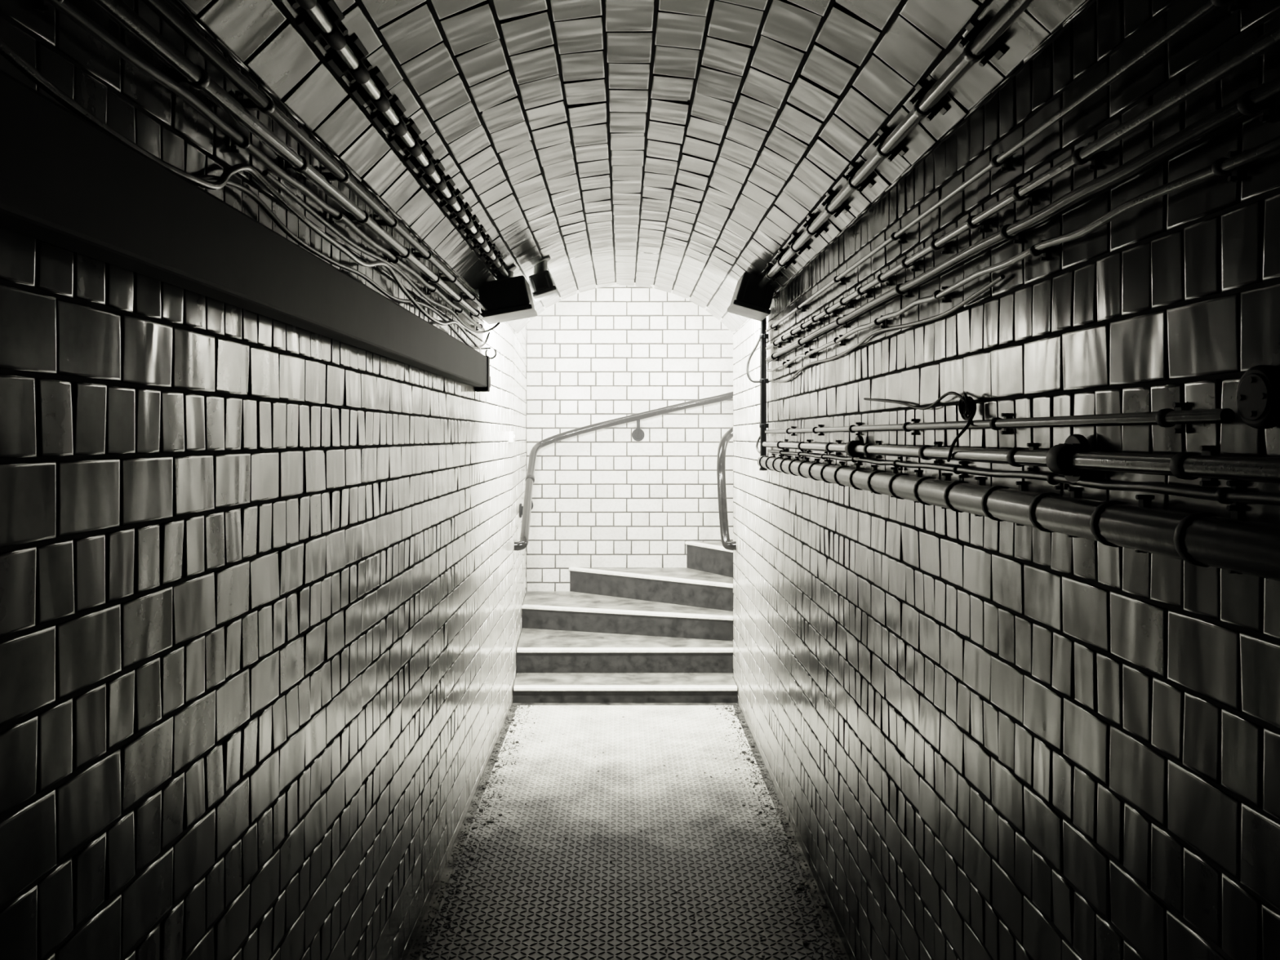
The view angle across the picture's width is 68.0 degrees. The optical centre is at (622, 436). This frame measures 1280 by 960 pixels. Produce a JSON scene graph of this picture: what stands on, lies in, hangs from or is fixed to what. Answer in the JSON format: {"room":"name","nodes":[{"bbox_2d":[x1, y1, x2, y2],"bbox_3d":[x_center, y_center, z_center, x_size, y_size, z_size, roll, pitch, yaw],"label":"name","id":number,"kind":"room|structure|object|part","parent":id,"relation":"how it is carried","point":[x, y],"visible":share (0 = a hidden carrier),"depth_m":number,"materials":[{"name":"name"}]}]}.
{"room":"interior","nodes":[
{"label":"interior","id":0,"kind":"room"},
{"bbox_2d":[0,0,526,959],"bbox_3d":[-0.628,0.025,2.845,0.069,2.950,8.090,0,0,-1],"label":"wall","id":1,"kind":"structure","parent":0,"point":[263,580],"depth_m":1.48,"materials":[{"name":"tile"}]},
{"bbox_2d":[0,69,490,391],"bbox_3d":[-0.590,-0.265,1.440,0.058,0.150,5.230,0,0,0],"label":"trunking","id":2,"kind":"object","parent":1,"relation":"attached to","point":[66,182],"visible":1,"depth_m":1.19,"materials":[{"name":"paint"}]},
{"bbox_2d":[0,37,479,349],"bbox_3d":[-0.585,-0.390,2.125,0.043,0.102,3.651,0,0,0],"label":"cable","id":3,"kind":"object","parent":2,"relation":"on","point":[6,51],"visible":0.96,"depth_m":1.30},
{"bbox_2d":[34,0,484,330],"bbox_3d":[-0.604,-0.466,1.600,0.028,0.034,5.000,0,0,0],"label":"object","id":4,"kind":"object","parent":1,"relation":"attached to","point":[64,6],"visible":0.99,"depth_m":1.39,"materials":[{"name":"grey metal"}]},
{"bbox_2d":[88,0,483,319],"bbox_3d":[-0.597,-0.500,1.525,0.040,0.044,4.850,0,0,0],"label":"pipe","id":5,"kind":"object","parent":1,"relation":"attached to","point":[188,73],"visible":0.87,"depth_m":1.47,"materials":[{"name":"grey metal"}]},
{"bbox_2d":[141,0,487,311],"bbox_3d":[-0.588,-0.532,1.525,0.058,0.040,4.850,0,0,0],"label":"pipe","id":6,"kind":"object","parent":1,"relation":"attached to","point":[257,100],"visible":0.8,"depth_m":1.57,"materials":[{"name":"grey metal"}]},
{"bbox_2d":[195,174,490,348],"bbox_3d":[-0.602,-0.406,2.751,0.022,0.116,2.904,0,0,0],"label":"cable","id":7,"kind":"object","parent":1,"relation":"attached to","point":[211,178],"visible":0.89,"depth_m":1.81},
{"bbox_2d":[262,169,500,333],"bbox_3d":[-0.595,-0.457,2.843,0.066,0.074,2.486,0,0,2],"label":"cable","id":8,"kind":"object","parent":1,"relation":"attached to","point":[264,172],"visible":0.99,"depth_m":2.09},
{"bbox_2d":[480,346,497,359],"bbox_3d":[-0.584,-0.365,4.140,0.069,0.052,0.008,0,0,0],"label":"hook","id":9,"kind":"object","parent":1,"relation":"attached to","point":[489,348],"visible":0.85,"depth_m":4.14,"materials":[{"name":"metal"}]},
{"bbox_2d":[515,282,735,333],"bbox_3d":[0.015,-1.028,5.530,1.270,0.844,0.100,0,0,0],"label":"wall","id":10,"kind":"structure","parent":0,"point":[615,284],"depth_m":5.54,"materials":[{"name":"tile"}]},
{"bbox_2d":[405,701,849,959],"bbox_3d":[0.800,1.500,2.845,3.200,0.001,8.090,0,0,0],"label":"floor","id":11,"kind":"structure","parent":0,"point":[447,870],"depth_m":3.57,"materials":[{"name":"concrete"}]},
{"bbox_2d":[513,541,737,702],"bbox_3d":[0.847,0.888,6.120,3.086,1.222,1.576,0,0,0],"label":"staircase","id":12,"kind":"structure","parent":11,"relation":"on","point":[618,635],"depth_m":5.94,"materials":[{"name":"stone"}]},
{"bbox_2d":[418,705,836,959],"bbox_3d":[0.015,1.497,2.070,1.200,0.007,6.440,0,0,0],"label":"floor plate","id":13,"kind":"object","parent":11,"relation":"on","point":[628,907],"visible":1,"depth_m":3.41,"materials":[{"name":"metal"}]},
{"bbox_2d":[409,703,845,959],"bbox_3d":[0.015,1.494,3.850,1.277,0.018,2.908,0,0,0],"label":"debris","id":14,"kind":"object","parent":13,"relation":"on","point":[805,942],"visible":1,"depth_m":3.57,"materials":[{"name":"gravel"}]},
{"bbox_2d":[525,285,733,593],"bbox_3d":[0.825,0.025,6.891,3.150,2.950,0.004,0,0,0],"label":"wall","id":15,"kind":"structure","parent":0,"point":[603,498],"depth_m":6.89,"materials":[{"name":"white tile"}]},
{"bbox_2d":[513,391,733,551],"bbox_3d":[0.777,-0.091,6.102,2.864,1.464,1.574,0,0,0],"label":"handrail","id":16,"kind":"object","parent":15,"relation":"attached to","point":[637,434],"visible":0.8,"depth_m":6.79,"materials":[{"name":"metal"}]},
{"bbox_2d":[179,0,1089,333],"bbox_3d":[0.015,-0.749,2.190,1.274,0.287,6.780,0,0,0],"label":"ceiling","id":17,"kind":"structure","parent":0,"point":[678,146],"depth_m":2.28,"materials":[{"name":"tile"}]},
{"bbox_2d":[277,0,507,276],"bbox_3d":[-0.501,-0.692,1.530,0.077,0.075,4.860,0,0,0],"label":"conduit","id":18,"kind":"object","parent":17,"relation":"attached to","point":[322,22],"visible":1,"depth_m":2.00,"materials":[{"name":"metal"}]},
{"bbox_2d":[478,264,537,324],"bbox_3d":[-0.494,-0.621,4.101,0.232,0.243,0.269,0,0,0],"label":"lamp","id":19,"kind":"object","parent":17,"relation":"attached to","point":[509,298],"visible":0.88,"depth_m":3.98,"materials":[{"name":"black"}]},
{"bbox_2d":[528,256,558,301],"bbox_3d":[-0.358,-0.720,4.301,0.125,0.194,0.169,0,0,0],"label":"lamp","id":20,"kind":"object","parent":17,"relation":"attached to","point":[541,282],"visible":1,"depth_m":4.23,"materials":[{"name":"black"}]},
{"bbox_2d":[726,271,774,321],"bbox_3d":[0.555,-0.611,4.101,0.184,0.194,0.269,0,0,0],"label":"lamp","id":21,"kind":"object","parent":17,"relation":"attached to","point":[749,300],"visible":0.88,"depth_m":3.98,"materials":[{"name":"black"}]},
{"bbox_2d":[758,0,1034,288],"bbox_3d":[0.590,-0.646,1.530,0.076,0.075,4.860,0,0,0],"label":"conduit","id":22,"kind":"object","parent":17,"relation":"attached to","point":[981,44],"visible":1,"depth_m":1.85,"materials":[{"name":"grey metal"}]},
{"bbox_2d":[733,333,733,670],"bbox_3d":[1.525,0.025,5.719,1.750,2.950,0.285,0,0,0],"label":"wall","id":23,"kind":"structure","parent":0,"point":[733,334],"depth_m":5.58,"materials":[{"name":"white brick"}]},
{"bbox_2d":[716,426,736,550],"bbox_3d":[1.307,-0.041,5.890,1.757,1.364,0.529,0,0,-22],"label":"handrail","id":24,"kind":"object","parent":23,"relation":"attached to","point":[726,543],"visible":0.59,"depth_m":5.46,"materials":[{"name":"metal"}]},
{"bbox_2d":[733,0,1279,959],"bbox_3d":[0.651,0.025,2.190,0.005,2.950,6.780,0,0,0],"label":"wall","id":25,"kind":"structure","parent":0,"point":[975,738],"depth_m":1.49,"materials":[{"name":"tile"}]},
{"bbox_2d":[755,435,759,453],"bbox_3d":[0.634,0.031,4.331,0.025,0.108,0.065,0,0,-31],"label":"cable","id":26,"kind":"object","parent":25,"relation":"attached to","point":[758,439],"visible":0.55,"depth_m":4.35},
{"bbox_2d":[759,317,768,470],"bbox_3d":[0.621,-0.221,4.246,0.056,0.743,0.058,0,0,0],"label":"conduit","id":27,"kind":"object","parent":25,"relation":"attached to","point":[763,335],"visible":0.68,"depth_m":4.24,"materials":[{"name":"black metal"}]},
{"bbox_2d":[746,337,759,382],"bbox_3d":[0.600,-0.358,4.303,0.086,0.230,0.018,0,0,34],"label":"cable","id":28,"kind":"object","parent":27,"relation":"attached to","point":[750,379],"visible":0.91,"depth_m":4.31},
{"bbox_2d":[770,274,1004,382],"bbox_3d":[0.642,-0.245,2.850,0.010,0.058,2.501,0,0,0],"label":"cable","id":29,"kind":"object","parent":25,"relation":"attached to","point":[1002,277],"visible":1,"depth_m":2.09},
{"bbox_2d":[764,402,1235,435],"bbox_3d":[0.635,-0.022,2.575,0.030,0.036,3.170,0,0,0],"label":"pipe","id":30,"kind":"object","parent":25,"relation":"attached to","point":[1166,417],"visible":0.98,"depth_m":1.33,"materials":[{"name":"black metal"}]},
{"bbox_2d":[765,0,1242,332],"bbox_3d":[0.636,-0.465,1.625,0.027,0.033,5.050,0,0,0],"label":"pipe","id":31,"kind":"object","parent":25,"relation":"attached to","point":[1206,6],"visible":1,"depth_m":1.39,"materials":[{"name":"black metal"}]},
{"bbox_2d":[756,453,1279,581],"bbox_3d":[0.616,0.108,1.620,0.066,0.072,5.040,0,0,0],"label":"pipe","id":32,"kind":"object","parent":25,"relation":"attached to","point":[1236,545],"visible":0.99,"depth_m":1.18,"materials":[{"name":"black metal"}]},
{"bbox_2d":[762,391,1279,486],"bbox_3d":[0.625,-0.018,1.630,0.050,0.171,5.060,0,0,0],"label":"pipe","id":33,"kind":"object","parent":25,"relation":"attached to","point":[1074,460],"depth_m":1.31,"materials":[{"name":"black metal"}]},
{"bbox_3d":[0.624,-0.028,2.099,0.038,0.150,0.803,0,0,0],"label":"cable coil","id":34,"kind":"part","parent":33,"relation":"part of","materials":[{"name":"black rubber"}]},
{"bbox_2d":[765,24,1279,350],"bbox_3d":[0.633,-0.385,1.610,0.032,0.037,5.020,0,0,0],"label":"pipe","id":35,"kind":"object","parent":25,"relation":"attached to","point":[1270,40],"visible":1,"depth_m":1.29,"materials":[{"name":"black metal"}]},
{"bbox_2d":[765,75,1279,361],"bbox_3d":[0.634,-0.335,1.610,0.032,0.038,5.020,0,0,0],"label":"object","id":36,"kind":"object","parent":25,"relation":"attached to","point":[1251,102],"visible":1,"depth_m":1.23,"materials":[{"name":"black metal"}]},
{"bbox_2d":[766,135,1279,372],"bbox_3d":[0.636,-0.285,1.610,0.026,0.032,5.020,0,0,0],"label":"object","id":37,"kind":"object","parent":25,"relation":"attached to","point":[1222,166],"visible":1,"depth_m":1.25,"materials":[{"name":"black metal"}]},
{"bbox_2d":[767,448,1279,511],"bbox_3d":[0.638,0.062,1.620,0.022,0.032,5.040,0,0,0],"label":"pipe","id":38,"kind":"object","parent":25,"relation":"attached to","point":[1233,495],"visible":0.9,"depth_m":1.25,"materials":[{"name":"black metal"}]},
{"bbox_2d":[1235,364,1279,428],"bbox_3d":[0.639,-0.040,0.950,0.022,0.064,0.064,0,0,0],"label":"junction box","id":39,"kind":"object","parent":25,"relation":"attached to","point":[1258,389],"visible":1,"depth_m":0.94,"materials":[{"name":"black metal"}]}
]}

